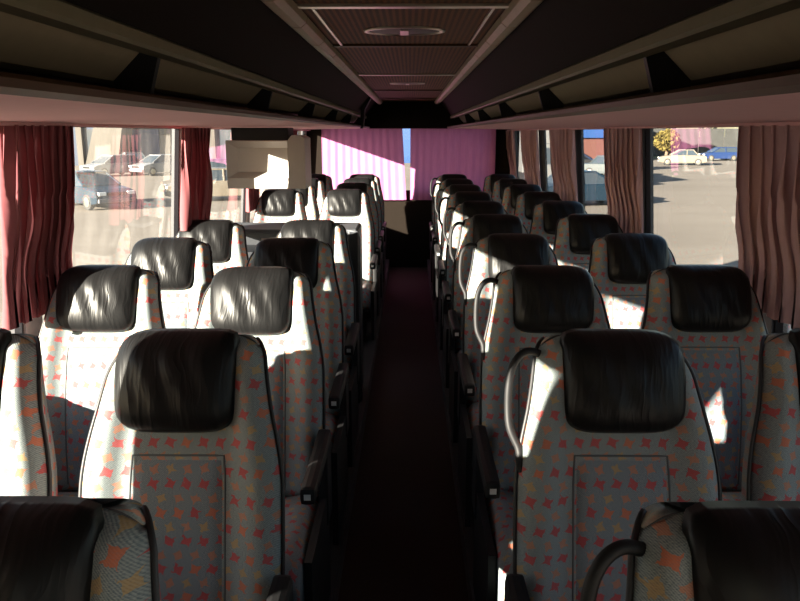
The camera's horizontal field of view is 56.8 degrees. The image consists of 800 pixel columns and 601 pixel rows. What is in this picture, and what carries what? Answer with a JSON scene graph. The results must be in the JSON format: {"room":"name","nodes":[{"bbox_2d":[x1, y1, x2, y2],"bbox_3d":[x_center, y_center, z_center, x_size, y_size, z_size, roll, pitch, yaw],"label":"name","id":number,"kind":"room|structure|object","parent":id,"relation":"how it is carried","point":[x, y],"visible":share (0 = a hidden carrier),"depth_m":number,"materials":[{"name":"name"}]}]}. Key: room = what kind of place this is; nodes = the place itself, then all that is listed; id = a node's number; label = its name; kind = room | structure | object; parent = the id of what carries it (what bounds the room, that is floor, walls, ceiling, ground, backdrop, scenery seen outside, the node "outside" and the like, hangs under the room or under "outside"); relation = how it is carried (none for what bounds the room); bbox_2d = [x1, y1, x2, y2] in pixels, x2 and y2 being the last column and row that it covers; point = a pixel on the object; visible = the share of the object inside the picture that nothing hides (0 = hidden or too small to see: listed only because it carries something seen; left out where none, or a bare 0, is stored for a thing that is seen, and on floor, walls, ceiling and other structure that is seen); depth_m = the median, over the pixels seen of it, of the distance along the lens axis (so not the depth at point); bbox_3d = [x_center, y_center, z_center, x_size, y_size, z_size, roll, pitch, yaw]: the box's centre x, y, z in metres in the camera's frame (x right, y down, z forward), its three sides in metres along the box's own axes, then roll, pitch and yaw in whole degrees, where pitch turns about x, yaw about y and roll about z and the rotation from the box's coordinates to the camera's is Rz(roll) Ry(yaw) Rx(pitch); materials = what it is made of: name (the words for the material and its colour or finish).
{"room":"vehicle interior","nodes":[
{"label":"vehicle interior","id":0,"kind":"room"},
{"bbox_2d":[0,68,306,491],"bbox_3d":[-1.247,-0.160,3.550,0.148,2.140,11.360,0,13,1],"label":"wall","id":1,"kind":"structure","parent":0,"point":[1,69],"depth_m":2.83,"materials":[{"name":"plastic"}]},
{"bbox_2d":[11,323,23,333],"bbox_3d":[-1.284,0.014,1.672,0.103,0.856,1.634,0,13,1],"label":"window","id":2,"kind":"structure","parent":1,"relation":"in","point":[20,330],"depth_m":2.49,"materials":[{"name":"clear glass"}]},
{"bbox_2d":[23,316,42,335],"bbox_3d":[-1.256,-0.174,2.501,0.093,0.832,0.110,0,13,1],"label":"trim","id":3,"kind":"structure","parent":1,"relation":"attached to","point":[33,327],"depth_m":2.56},
{"bbox_2d":[0,125,74,329],"bbox_3d":[-1.190,-0.260,2.451,0.118,0.622,0.458,0,13,1],"label":"curtain","id":4,"kind":"object","parent":1,"relation":"hanging from","point":[37,163],"visible":0.91,"depth_m":2.38,"materials":[{"name":"red fabric"}]},
{"bbox_2d":[96,127,179,236],"bbox_3d":[-1.261,-0.363,3.335,0.103,0.856,1.644,0,13,1],"label":"window","id":5,"kind":"structure","parent":1,"relation":"in","point":[175,132],"depth_m":4.07,"materials":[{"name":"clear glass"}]},
{"bbox_2d":[0,122,309,130],"bbox_3d":[-1.148,-0.792,3.374,0.020,0.011,11.100,0,13,1],"label":"trim","id":6,"kind":"structure","parent":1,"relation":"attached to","point":[1,123],"depth_m":2.80,"materials":[{"name":"plastic"}]},
{"bbox_2d":[178,129,181,231],"bbox_3d":[-1.232,-0.567,4.231,0.093,0.832,0.240,0,13,1],"label":"trim","id":7,"kind":"structure","parent":1,"relation":"attached to","point":[180,131],"depth_m":4.08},
{"bbox_2d":[0,0,375,129],"bbox_3d":[-0.749,-0.864,2.947,0.900,0.329,10.490,0,13,1],"label":"luggage rack","id":8,"kind":"object","parent":1,"relation":"attached to","point":[235,52],"visible":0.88,"depth_m":1.55,"materials":[{"name":"black plastic"}]},
{"bbox_2d":[180,128,212,230],"bbox_3d":[-1.066,-0.639,3.846,0.100,0.502,0.426,0,13,1],"label":"curtain","id":9,"kind":"object","parent":8,"relation":"hanging from","point":[196,192],"visible":0.98,"depth_m":3.77,"materials":[{"name":"red fabric"}]},
{"bbox_2d":[225,128,311,188],"bbox_3d":[-0.788,-0.867,4.489,0.464,0.353,0.290,0,13,1],"label":"cabinet","id":10,"kind":"object","parent":8,"relation":"hanging from","point":[256,158],"visible":1,"depth_m":4.38,"materials":[{"name":"beige plastic"}]},
{"bbox_2d":[222,129,245,221],"bbox_3d":[-1.236,-0.762,5.090,0.103,0.856,1.564,0,13,1],"label":"window","id":11,"kind":"structure","parent":1,"relation":"in","point":[243,191],"depth_m":5.85,"materials":[{"name":"clear glass"}]},
{"bbox_2d":[246,189,259,211],"bbox_3d":[-1.141,-1.027,5.826,0.108,0.622,0.414,0,13,1],"label":"curtain","id":12,"kind":"object","parent":1,"relation":"hanging from","point":[252,195],"visible":0.2,"depth_m":5.79,"materials":[{"name":"red fabric"}]},
{"bbox_2d":[285,259,388,600],"bbox_3d":[-0.746,0.814,3.733,1.075,0.160,11.300,0,13,1],"label":"trim","id":13,"kind":"structure","parent":1,"relation":"attached to","point":[337,552],"depth_m":3.62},
{"bbox_2d":[0,328,57,495],"bbox_3d":[-1.006,0.681,1.502,0.463,1.122,0.750,0,13,1],"label":"seat","id":14,"kind":"object","parent":13,"relation":"on","point":[28,467],"visible":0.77,"depth_m":1.64,"materials":[{"name":"fabric"}]},
{"bbox_2d":[0,496,161,600],"bbox_3d":[-0.470,0.860,0.715,0.488,1.122,0.750,0,13,1],"label":"seat","id":15,"kind":"object","parent":13,"relation":"on","point":[53,548],"visible":1,"depth_m":0.86,"materials":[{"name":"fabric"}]},
{"bbox_2d":[38,265,165,496],"bbox_3d":[-0.995,0.497,2.311,0.463,1.122,0.750,0,13,1],"label":"seat","id":16,"kind":"object","parent":13,"relation":"on","point":[91,310],"visible":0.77,"depth_m":2.43,"materials":[{"name":"fabric"}]},
{"bbox_2d":[58,492,77,496],"bbox_3d":[-1.001,0.710,2.198,0.444,0.158,0.435,0,13,1],"label":"seat cushion","id":17,"kind":"object","parent":16,"relation":"on","point":[74,494],"depth_m":2.39,"materials":[{"name":"fabric"}]},
{"bbox_2d":[71,237,213,490],"bbox_3d":[-0.986,0.349,2.965,0.463,1.122,0.750,0,13,1],"label":"seat","id":18,"kind":"object","parent":13,"relation":"on","point":[183,265],"visible":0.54,"depth_m":3.09,"materials":[{"name":"fabric"}]},
{"bbox_2d":[78,328,292,600],"bbox_3d":[-0.475,0.683,1.495,0.487,1.122,0.750,0,13,1],"label":"seat","id":19,"kind":"object","parent":13,"relation":"on","point":[183,427],"visible":0.97,"depth_m":1.61,"materials":[{"name":"grey fabric"}]},
{"bbox_2d":[176,220,248,274],"bbox_3d":[-0.977,0.203,3.608,0.463,1.122,0.750,0,13,1],"label":"seat","id":20,"kind":"object","parent":13,"relation":"on","point":[226,239],"visible":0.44,"depth_m":3.73,"materials":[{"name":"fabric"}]},
{"bbox_2d":[194,266,331,600],"bbox_3d":[-0.464,0.506,2.275,0.487,1.122,0.750,0,13,1],"label":"seat","id":21,"kind":"object","parent":13,"relation":"on","point":[275,305],"visible":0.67,"depth_m":2.38,"materials":[{"name":"grey fabric"}]},
{"bbox_2d":[285,495,317,600],"bbox_3d":[-0.483,0.718,2.162,0.444,0.158,0.435,0,13,1],"label":"seat cushion","id":22,"kind":"object","parent":21,"relation":"on","point":[301,520],"depth_m":2.08,"materials":[{"name":"fabric"}]},
{"bbox_2d":[252,189,307,222],"bbox_3d":[-0.948,-0.268,5.685,0.463,1.122,0.750,0,13,1],"label":"seat","id":23,"kind":"object","parent":13,"relation":"on","point":[274,205],"visible":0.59,"depth_m":5.80,"materials":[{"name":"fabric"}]},
{"bbox_2d":[246,237,348,544],"bbox_3d":[-0.455,0.351,2.958,0.487,1.122,0.750,0,13,1],"label":"seat","id":24,"kind":"object","parent":13,"relation":"on","point":[313,257],"visible":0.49,"depth_m":3.06,"materials":[{"name":"grey fabric"}]},
{"bbox_2d":[325,413,338,449],"bbox_3d":[-0.473,0.563,2.844,0.444,0.158,0.435,0,13,1],"label":"seat cushion","id":25,"kind":"object","parent":24,"relation":"on","point":[332,423],"depth_m":2.91,"materials":[{"name":"fabric"}]},
{"bbox_2d":[295,186,319,219],"bbox_3d":[-0.938,-0.434,6.417,0.463,1.122,0.750,0,13,1],"label":"seat","id":26,"kind":"object","parent":13,"relation":"on","point":[310,199],"visible":0.15,"depth_m":6.54,"materials":[{"name":"fabric"}]},
{"bbox_2d":[276,220,359,466],"bbox_3d":[-0.446,0.205,3.601,0.487,1.122,0.750,0,13,1],"label":"seat","id":27,"kind":"object","parent":13,"relation":"on","point":[330,232],"visible":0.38,"depth_m":3.71,"materials":[{"name":"grey fabric"}]},
{"bbox_2d":[336,368,350,419],"bbox_3d":[-0.464,0.417,3.488,0.444,0.158,0.435,0,13,1],"label":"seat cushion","id":28,"kind":"object","parent":27,"relation":"on","point":[349,374],"depth_m":3.35,"materials":[{"name":"fabric"}]},
{"bbox_2d":[311,178,325,212],"bbox_3d":[-0.929,-0.589,7.099,0.463,1.122,0.750,0,13,1],"label":"seat","id":29,"kind":"object","parent":13,"relation":"on","point":[319,185],"visible":0.09,"depth_m":7.23,"materials":[{"name":"fabric"}]},
{"bbox_2d":[311,174,332,195],"bbox_3d":[-0.919,-0.749,7.801,0.463,1.122,0.750,0,13,1],"label":"seat","id":30,"kind":"object","parent":13,"relation":"on","point":[327,180],"visible":0.19,"depth_m":7.93,"materials":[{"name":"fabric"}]},
{"bbox_2d":[319,189,377,345],"bbox_3d":[-0.417,-0.267,5.678,0.487,1.122,0.750,0,13,1],"label":"seat","id":31,"kind":"object","parent":13,"relation":"on","point":[339,205],"visible":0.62,"depth_m":5.78,"materials":[{"name":"grey fabric"}]},
{"bbox_2d":[363,281,372,308],"bbox_3d":[-0.435,-0.055,5.565,0.444,0.158,0.435,0,13,1],"label":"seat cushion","id":32,"kind":"object","parent":31,"relation":"on","point":[367,285],"depth_m":5.39,"materials":[{"name":"fabric"}]},
{"bbox_2d":[336,183,381,319],"bbox_3d":[-0.407,-0.433,6.410,0.487,1.122,0.750,0,13,1],"label":"seat","id":33,"kind":"object","parent":13,"relation":"on","point":[364,187],"visible":0.28,"depth_m":6.52,"materials":[{"name":"grey fabric"}]},
{"bbox_2d":[343,178,383,297],"bbox_3d":[-0.398,-0.588,7.092,0.487,1.122,0.750,0,13,1],"label":"seat","id":34,"kind":"object","parent":13,"relation":"on","point":[368,181],"visible":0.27,"depth_m":7.21,"materials":[{"name":"grey fabric"}]},
{"bbox_2d":[349,174,386,281],"bbox_3d":[-0.388,-0.747,7.794,0.487,1.122,0.750,0,13,1],"label":"seat","id":35,"kind":"object","parent":13,"relation":"on","point":[371,176],"visible":0.19,"depth_m":7.92,"materials":[{"name":"grey fabric"}]},
{"bbox_2d":[293,0,511,100],"bbox_3d":[0.027,-1.095,3.289,0.740,0.030,11.300,0,13,1],"label":"ceiling","id":36,"kind":"structure","parent":0,"point":[348,25],"depth_m":2.62,"materials":[{"name":"fabric"}]},
{"bbox_2d":[261,0,382,103],"bbox_3d":[-0.285,-0.957,2.833,0.064,0.030,10.282,0,13,1],"label":"rail","id":37,"kind":"object","parent":36,"relation":"attached to","point":[288,11],"visible":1,"depth_m":2.37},
{"bbox_2d":[312,9,342,45],"bbox_3d":[-0.225,-0.869,2.370,0.008,0.007,0.860,0,13,1],"label":"trim","id":38,"kind":"structure","parent":36,"relation":"attached to","point":[315,11],"depth_m":2.28,"materials":[{"name":"metal"}]},
{"bbox_2d":[297,3,509,8],"bbox_3d":[0.008,-0.768,1.928,0.580,0.010,0.036,0,13,1],"label":"trim","id":39,"kind":"structure","parent":36,"relation":"attached to","point":[351,5],"depth_m":1.91,"materials":[{"name":"metal"}]},
{"bbox_2d":[363,26,445,35],"bbox_3d":[0.015,-0.877,2.416,0.270,0.009,0.200,0,13,1],"label":"ceiling vent","id":40,"kind":"object","parent":36,"relation":"in","point":[389,30],"visible":1,"depth_m":2.39,"materials":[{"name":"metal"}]},
{"bbox_2d":[369,29,438,34],"bbox_3d":[0.015,-0.878,2.416,0.230,0.002,0.170,0,13,1],"label":"grille","id":41,"kind":"object","parent":40,"relation":"attached to","point":[371,31],"depth_m":2.41,"materials":[{"name":"black plastic"}]},
{"bbox_2d":[332,44,477,46],"bbox_3d":[0.020,-0.967,2.805,0.580,0.010,0.036,0,13,1],"label":"trim","id":42,"kind":"structure","parent":36,"relation":"attached to","point":[334,45],"depth_m":2.79,"materials":[{"name":"plastic"}]},
{"bbox_2d":[359,74,454,75],"bbox_3d":[0.040,-1.288,4.219,0.580,0.010,0.036,0,13,1],"label":"trim","id":43,"kind":"structure","parent":36,"relation":"attached to","point":[359,74],"depth_m":4.21,"materials":[{"name":"metal"}]},
{"bbox_2d":[468,9,493,45],"bbox_3d":[0.253,-0.867,2.364,0.008,0.007,0.860,0,13,1],"label":"trim","id":44,"kind":"structure","parent":36,"relation":"attached to","point":[489,13],"depth_m":2.28,"materials":[{"name":"metal"}]},
{"bbox_2d":[434,0,543,103],"bbox_3d":[0.325,-0.955,2.825,0.064,0.030,10.282,0,13,1],"label":"rail","id":45,"kind":"object","parent":36,"relation":"attached to","point":[517,11],"visible":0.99,"depth_m":2.37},
{"bbox_2d":[338,267,468,600],"bbox_3d":[0.027,0.865,3.734,0.470,0.060,11.300,0,13,1],"label":"floor","id":46,"kind":"structure","parent":0,"point":[404,543],"depth_m":3.61,"materials":[{"name":"red carpet"}]},
{"bbox_2d":[235,222,363,403],"bbox_3d":[-0.658,0.069,4.351,0.880,1.019,0.344,0,13,1],"label":"base cabinet","id":47,"kind":"object","parent":46,"relation":"on","point":[255,232],"visible":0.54,"depth_m":4.21,"materials":[{"name":"metal"}]},
{"bbox_2d":[298,117,519,266],"bbox_3d":[0.103,-1.407,9.042,2.720,2.140,0.060,0,13,1],"label":"wall","id":48,"kind":"structure","parent":0,"point":[407,227],"depth_m":9.10,"materials":[{"name":"plastic"}]},
{"bbox_2d":[321,129,405,199],"bbox_3d":[-0.430,-1.642,8.904,1.015,0.860,0.010,0,13,1],"label":"curtain","id":49,"kind":"object","parent":48,"relation":"hanging from","point":[346,153],"visible":0.76,"depth_m":8.88,"materials":[{"name":"fabric"}]},
{"bbox_2d":[357,101,459,128],"bbox_3d":[0.097,-2.101,8.372,1.100,0.300,0.940,0,13,1],"label":"trim","id":50,"kind":"structure","parent":48,"relation":"attached to","point":[388,114],"depth_m":7.92,"materials":[{"name":"plastic"}]},
{"bbox_2d":[410,129,495,199],"bbox_3d":[0.633,-1.639,8.890,1.018,0.860,0.010,0,13,1],"label":"curtain","id":51,"kind":"object","parent":48,"relation":"hanging from","point":[434,153],"visible":0.75,"depth_m":8.87,"materials":[{"name":"fabric"}]},
{"bbox_2d":[511,67,799,491],"bbox_3d":[1.301,-0.152,3.516,0.148,2.140,11.360,0,13,1],"label":"wall","id":52,"kind":"structure","parent":0,"point":[797,67],"depth_m":2.90,"materials":[{"name":"plastic"}]},
{"bbox_2d":[427,259,496,600],"bbox_3d":[0.799,0.818,3.713,1.075,0.160,11.300,0,13,1],"label":"trim","id":53,"kind":"structure","parent":52,"relation":"attached to","point":[467,533],"depth_m":3.34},
{"bbox_2d":[429,174,466,281],"bbox_3d":[0.553,-0.744,7.782,0.487,1.122,0.750,0,13,1],"label":"seat","id":54,"kind":"object","parent":53,"relation":"on","point":[443,177],"visible":0.25,"depth_m":7.91,"materials":[{"name":"grey fabric"}]},
{"bbox_2d":[431,179,472,299],"bbox_3d":[0.542,-0.563,6.982,0.487,1.122,0.750,0,13,1],"label":"seat","id":55,"kind":"object","parent":53,"relation":"on","point":[447,182],"visible":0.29,"depth_m":7.10,"materials":[{"name":"grey fabric"}]},
{"bbox_2d":[434,184,481,321],"bbox_3d":[0.532,-0.386,6.202,0.487,1.122,0.750,0,13,1],"label":"seat","id":56,"kind":"object","parent":53,"relation":"on","point":[447,191],"visible":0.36,"depth_m":6.32,"materials":[{"name":"grey fabric"}]},
{"bbox_2d":[437,191,492,349],"bbox_3d":[0.521,-0.209,5.422,0.487,1.122,0.750,0,13,1],"label":"seat","id":57,"kind":"object","parent":53,"relation":"on","point":[457,198],"visible":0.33,"depth_m":5.54,"materials":[{"name":"grey fabric"}]},
{"bbox_2d":[442,201,507,387],"bbox_3d":[0.510,-0.032,4.642,0.487,1.122,0.750,0,13,1],"label":"seat","id":58,"kind":"object","parent":53,"relation":"on","point":[467,209],"visible":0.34,"depth_m":4.75,"materials":[{"name":"grey fabric"}]},
{"bbox_2d":[448,214,527,442],"bbox_3d":[0.499,0.145,3.862,0.487,1.122,0.750,0,13,1],"label":"seat","id":59,"kind":"object","parent":53,"relation":"on","point":[479,226],"visible":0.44,"depth_m":3.97,"materials":[{"name":"grey fabric"}]},
{"bbox_2d":[483,174,515,195],"bbox_3d":[1.089,-0.747,7.794,0.463,1.122,0.750,0,13,1],"label":"seat","id":60,"kind":"object","parent":53,"relation":"on","point":[489,180],"visible":0.2,"depth_m":7.93,"materials":[{"name":"fabric"}]},
{"bbox_2d":[457,233,557,526],"bbox_3d":[0.488,0.323,3.082,0.487,1.122,0.750,0,13,1],"label":"seat","id":61,"kind":"object","parent":53,"relation":"on","point":[493,254],"visible":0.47,"depth_m":3.19,"materials":[{"name":"grey fabric"}]},
{"bbox_2d":[467,402,478,467],"bbox_3d":[0.503,0.535,2.968,0.444,0.158,0.435,0,13,1],"label":"seat cushion","id":62,"kind":"object","parent":61,"relation":"on","point":[473,410],"depth_m":2.94,"materials":[{"name":"fabric"}]},
{"bbox_2d":[491,179,526,202],"bbox_3d":[1.078,-0.566,6.995,0.463,1.122,0.750,0,13,1],"label":"seat","id":63,"kind":"object","parent":53,"relation":"on","point":[499,185],"visible":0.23,"depth_m":7.13,"materials":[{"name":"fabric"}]},
{"bbox_2d":[501,184,541,214],"bbox_3d":[1.067,-0.389,6.215,0.463,1.122,0.750,0,13,1],"label":"seat","id":64,"kind":"object","parent":53,"relation":"on","point":[511,192],"visible":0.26,"depth_m":6.34,"materials":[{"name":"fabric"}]},
{"bbox_2d":[514,191,561,233],"bbox_3d":[1.056,-0.211,5.434,0.463,1.122,0.750,0,13,1],"label":"seat","id":65,"kind":"object","parent":53,"relation":"on","point":[525,202],"visible":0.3,"depth_m":5.56,"materials":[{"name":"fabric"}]},
{"bbox_2d":[472,265,610,600],"bbox_3d":[0.478,0.500,2.302,0.487,1.122,0.750,0,13,1],"label":"seat","id":66,"kind":"object","parent":53,"relation":"on","point":[529,303],"visible":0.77,"depth_m":2.41,"materials":[{"name":"grey fabric"}]},
{"bbox_2d":[485,490,512,600],"bbox_3d":[0.492,0.712,2.188,0.444,0.158,0.435,0,13,1],"label":"seat cushion","id":67,"kind":"object","parent":66,"relation":"on","point":[499,511],"depth_m":2.10,"materials":[{"name":"fabric"}]},
{"bbox_2d":[529,201,586,248],"bbox_3d":[1.046,-0.034,4.654,0.463,1.122,0.750,0,13,1],"label":"seat","id":68,"kind":"object","parent":53,"relation":"on","point":[545,215],"visible":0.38,"depth_m":4.78,"materials":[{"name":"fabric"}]},
{"bbox_2d":[553,214,622,270],"bbox_3d":[1.035,0.143,3.874,0.463,1.122,0.750,0,13,1],"label":"seat","id":69,"kind":"object","parent":53,"relation":"on","point":[575,234],"visible":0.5,"depth_m":4.00,"materials":[{"name":"fabric"}]},
{"bbox_2d":[504,329,721,600],"bbox_3d":[0.466,0.683,1.492,0.487,1.122,0.750,0,13,1],"label":"seat","id":70,"kind":"object","parent":53,"relation":"on","point":[616,425],"visible":0.94,"depth_m":1.61,"materials":[{"name":"grey fabric"}]},
{"bbox_2d":[588,233,676,328],"bbox_3d":[1.024,0.320,3.094,0.463,1.122,0.750,0,13,1],"label":"seat","id":71,"kind":"object","parent":53,"relation":"on","point":[620,264],"visible":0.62,"depth_m":3.21,"materials":[{"name":"fabric"}]},
{"bbox_2d":[580,501,799,600],"bbox_3d":[0.441,0.863,0.703,0.488,1.122,0.750,0,13,1],"label":"seat","id":72,"kind":"object","parent":53,"relation":"on","point":[706,550],"visible":1,"depth_m":0.85,"materials":[{"name":"fabric"}]},
{"bbox_2d":[641,264,767,500],"bbox_3d":[1.013,0.497,2.314,0.463,1.122,0.750,0,13,1],"label":"seat","id":73,"kind":"object","parent":53,"relation":"on","point":[713,312],"visible":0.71,"depth_m":2.43,"materials":[{"name":"fabric"}]},
{"bbox_2d":[722,492,741,500],"bbox_3d":[1.015,0.709,2.201,0.444,0.158,0.435,0,13,1],"label":"seat cushion","id":74,"kind":"object","parent":73,"relation":"on","point":[726,496],"depth_m":2.37,"materials":[{"name":"fabric"}]},
{"bbox_2d":[741,327,799,500],"bbox_3d":[1.002,0.681,1.505,0.463,1.122,0.750,0,13,1],"label":"seat","id":75,"kind":"object","parent":53,"relation":"on","point":[771,460],"visible":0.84,"depth_m":1.64,"materials":[{"name":"fabric"}]},
{"bbox_2d":[506,130,516,178],"bbox_3d":[1.303,-1.658,8.608,0.116,0.622,0.485,0,13,1],"label":"curtain","id":76,"kind":"object","parent":52,"relation":"hanging from","point":[510,135],"visible":0.8,"depth_m":8.47,"materials":[{"name":"fabric"}]},
{"bbox_2d":[520,130,540,186],"bbox_3d":[1.283,-1.360,7.293,0.109,0.622,0.892,0,13,1],"label":"curtain","id":77,"kind":"object","parent":52,"relation":"hanging from","point":[529,138],"visible":0.86,"depth_m":7.17,"materials":[{"name":"fabric"}]},
{"bbox_2d":[538,130,543,190],"bbox_3d":[1.345,-1.194,6.992,0.093,0.832,0.110,0,13,1],"label":"trim","id":78,"kind":"structure","parent":52,"relation":"attached to","point":[539,131],"depth_m":6.94,"materials":[{"name":"black rubber"}]},
{"bbox_2d":[542,130,547,190],"bbox_3d":[1.351,-1.025,6.250,0.103,0.856,1.454,0,13,1],"label":"window","id":79,"kind":"structure","parent":52,"relation":"in","point":[544,150],"depth_m":6.89,"materials":[{"name":"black glass"}]},
{"bbox_2d":[549,129,577,201],"bbox_3d":[1.262,-1.008,5.742,0.104,0.622,0.872,0,13,1],"label":"curtain","id":80,"kind":"object","parent":52,"relation":"hanging from","point":[562,142],"visible":0.86,"depth_m":5.62,"materials":[{"name":"fabric"}]},
{"bbox_2d":[575,130,579,202],"bbox_3d":[1.325,-0.857,5.510,0.093,0.832,0.110,0,13,1],"label":"trim","id":81,"kind":"structure","parent":52,"relation":"attached to","point":[576,131],"depth_m":5.42,"materials":[{"name":"black rubber"}]},
{"bbox_2d":[578,129,592,208],"bbox_3d":[1.330,-0.682,4.739,0.103,0.856,1.514,0,13,1],"label":"window","id":82,"kind":"structure","parent":52,"relation":"in","point":[580,132],"depth_m":5.41,"materials":[{"name":"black glass"}]},
{"bbox_2d":[441,0,799,129],"bbox_3d":[0.799,-0.860,2.927,0.885,0.329,10.490,0,13,1],"label":"luggage rack","id":83,"kind":"object","parent":52,"relation":"attached to","point":[563,53],"visible":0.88,"depth_m":1.53,"materials":[{"name":"black plastic"}]},
{"bbox_2d":[603,128,642,232],"bbox_3d":[1.236,-0.637,4.112,0.102,0.622,0.671,0,13,1],"label":"curtain","id":84,"kind":"object","parent":52,"relation":"hanging from","point":[623,149],"visible":0.87,"depth_m":4.03,"materials":[{"name":"fabric"}]},
{"bbox_2d":[642,128,645,232],"bbox_3d":[1.303,-0.507,3.969,0.093,0.832,0.110,0,13,1],"label":"trim","id":85,"kind":"structure","parent":52,"relation":"attached to","point":[643,129],"depth_m":3.89,"materials":[{"name":"black rubber"}]},
{"bbox_2d":[507,122,799,130],"bbox_3d":[1.202,-0.785,3.343,0.020,0.011,11.100,0,13,1],"label":"trim","id":86,"kind":"structure","parent":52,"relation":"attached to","point":[771,123],"depth_m":3.01,"materials":[{"name":"plastic"}]},
{"bbox_2d":[645,127,714,233],"bbox_3d":[1.310,-0.348,3.267,0.103,0.856,1.374,0,13,1],"label":"window","id":87,"kind":"structure","parent":52,"relation":"in","point":[648,131],"depth_m":3.87,"materials":[{"name":"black glass"}]},
{"bbox_2d":[735,125,799,328],"bbox_3d":[1.213,-0.232,2.327,0.108,0.622,0.672,0,13,1],"label":"curtain","id":88,"kind":"object","parent":52,"relation":"hanging from","point":[767,218],"visible":0.9,"depth_m":2.40,"materials":[{"name":"fabric"}]},
{"bbox_2d":[763,313,774,333],"bbox_3d":[1.284,-0.189,2.565,0.093,0.832,0.110,0,13,1],"label":"trim","id":89,"kind":"structure","parent":52,"relation":"attached to","point":[770,323],"depth_m":2.59,"materials":[{"name":"black rubber"}]},
{"bbox_2d":[774,320,786,332],"bbox_3d":[1.287,0.029,1.609,0.103,0.856,1.894,0,13,1],"label":"window","id":90,"kind":"structure","parent":52,"relation":"in","point":[779,327],"depth_m":2.56,"materials":[{"name":"clear glass"}]},
{"label":"outside","id":91,"kind":"structure","parent":0,"visible":0},
{"bbox_2d":[0,143,791,332],"bbox_3d":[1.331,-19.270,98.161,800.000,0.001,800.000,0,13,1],"label":"ground","id":92,"kind":"structure","parent":91,"point":[695,205],"depth_m":26.88,"materials":[{"name":"asphalt"}]},
{"bbox_2d":[75,170,136,209],"bbox_3d":[-12.567,-4.502,29.902,4.250,1.420,1.740,10,16,38],"label":"car","id":93,"kind":"object","parent":92,"relation":"on","point":[92,187],"visible":0.79,"depth_m":28.91,"materials":[{"name":"blue paint"}]},
{"bbox_2d":[86,127,132,163],"bbox_3d":[-25.038,-13.985,64.037,3.900,4.800,3.000,0,13,1],"label":"kiosk","id":94,"kind":"object","parent":92,"relation":"on","point":[104,141],"visible":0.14,"depth_m":63.01,"materials":[{"name":"paint"}]},
{"bbox_2d":[80,154,139,174],"bbox_3d":[-20.060,-9.394,51.452,1.740,1.420,3.950,9,16,35],"label":"car","id":95,"kind":"object","parent":92,"relation":"on","point":[119,163],"visible":0.63,"depth_m":50.90,"materials":[{"name":"white paint"}]},
{"bbox_2d":[122,152,144,160],"bbox_3d":[-21.330,-11.169,59.270,1.740,1.420,4.250,-7,15,-28],"label":"car","id":96,"kind":"object","parent":92,"relation":"on","point":[139,155],"visible":0.12,"depth_m":58.80,"materials":[{"name":"paint"}]},
{"bbox_2d":[128,154,171,175],"bbox_3d":[-17.079,-9.607,52.388,1.740,1.420,3.950,9,16,35],"label":"car","id":97,"kind":"object","parent":92,"relation":"on","point":[151,164],"visible":0.81,"depth_m":51.51,"materials":[{"name":"white paint"}]},
{"bbox_2d":[73,127,297,165],"bbox_3d":[-32.033,-16.577,71.391,46.400,6.600,10.700,0,13,1],"label":"building","id":98,"kind":"structure","parent":92,"relation":"on","point":[148,141],"depth_m":66.66,"materials":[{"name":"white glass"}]},
{"bbox_2d":[163,167,263,196],"bbox_3d":[-8.248,-5.155,32.778,4.250,1.420,1.740,-4,14,-19],"label":"car","id":99,"kind":"object","parent":92,"relation":"on","point":[219,174],"visible":0.36,"depth_m":32.12,"materials":[{"name":"beige paint"}]},
{"bbox_2d":[210,159,226,166],"bbox_3d":[-10.599,-7.594,43.521,1.740,1.420,4.250,-2,13,-9],"label":"car","id":100,"kind":"object","parent":92,"relation":"on","point":[214,162],"visible":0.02,"depth_m":42.92,"materials":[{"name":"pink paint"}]},
{"bbox_2d":[402,129,409,162],"bbox_3d":[1.520,-16.566,75.185,8.400,4.900,6.400,0,13,1],"label":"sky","id":101,"kind":"structure","parent":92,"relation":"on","point":[406,132],"depth_m":72.42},
{"bbox_2d":[518,130,551,179],"bbox_3d":[7.462,-7.728,39.866,2.200,3.300,6.630,0,13,1],"label":"truck","id":102,"kind":"object","parent":92,"relation":"on","point":[521,175],"visible":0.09,"depth_m":38.02,"materials":[{"name":"white metal"}]},
{"bbox_2d":[548,170,606,202],"bbox_3d":[7.544,-4.668,30.634,4.250,1.420,1.740,-3,13,-14],"label":"car","id":103,"kind":"object","parent":92,"relation":"on","point":[595,190],"visible":0.16,"depth_m":29.92,"materials":[{"name":"blue paint"}]},
{"bbox_2d":[583,129,603,158],"bbox_3d":[19.132,-18.534,81.365,10.300,6.000,8.600,0,13,1],"label":"building","id":104,"kind":"structure","parent":92,"relation":"on","point":[593,139],"depth_m":78.00,"materials":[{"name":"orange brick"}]},
{"bbox_2d":[584,155,604,174],"bbox_3d":[14.460,-9.071,50.026,4.250,1.420,1.740,11,17,40],"label":"car","id":105,"kind":"object","parent":92,"relation":"on","point":[597,164],"visible":0.2,"depth_m":49.97,"materials":[{"name":"paint"}]},
{"bbox_2d":[653,128,680,154],"bbox_3d":[28.439,-16.658,78.884,2.847,3.481,2.767,0,13,1],"label":"tree","id":106,"kind":"object","parent":92,"relation":"on","point":[667,140],"visible":0.99,"depth_m":78.24,"materials":[{"name":"yellow plant"}]},
{"bbox_2d":[657,149,706,165],"bbox_3d":[26.062,-13.248,68.426,4.250,1.420,1.740,4,13,15],"label":"car","id":107,"kind":"object","parent":92,"relation":"on","point":[681,155],"visible":1,"depth_m":67.66,"materials":[{"name":"beige paint"}]},
{"bbox_2d":[653,129,737,155],"bbox_3d":[36.171,-19.069,89.596,41.900,3.400,0.150,0,13,1],"label":"building","id":108,"kind":"structure","parent":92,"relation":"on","point":[708,139],"depth_m":89.42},
{"bbox_2d":[699,147,736,160],"bbox_3d":[34.103,-15.658,79.041,3.950,1.420,1.740,0,13,1],"label":"car","id":109,"kind":"object","parent":92,"relation":"on","point":[727,153],"visible":0.74,"depth_m":78.26,"materials":[{"name":"blue paint"}]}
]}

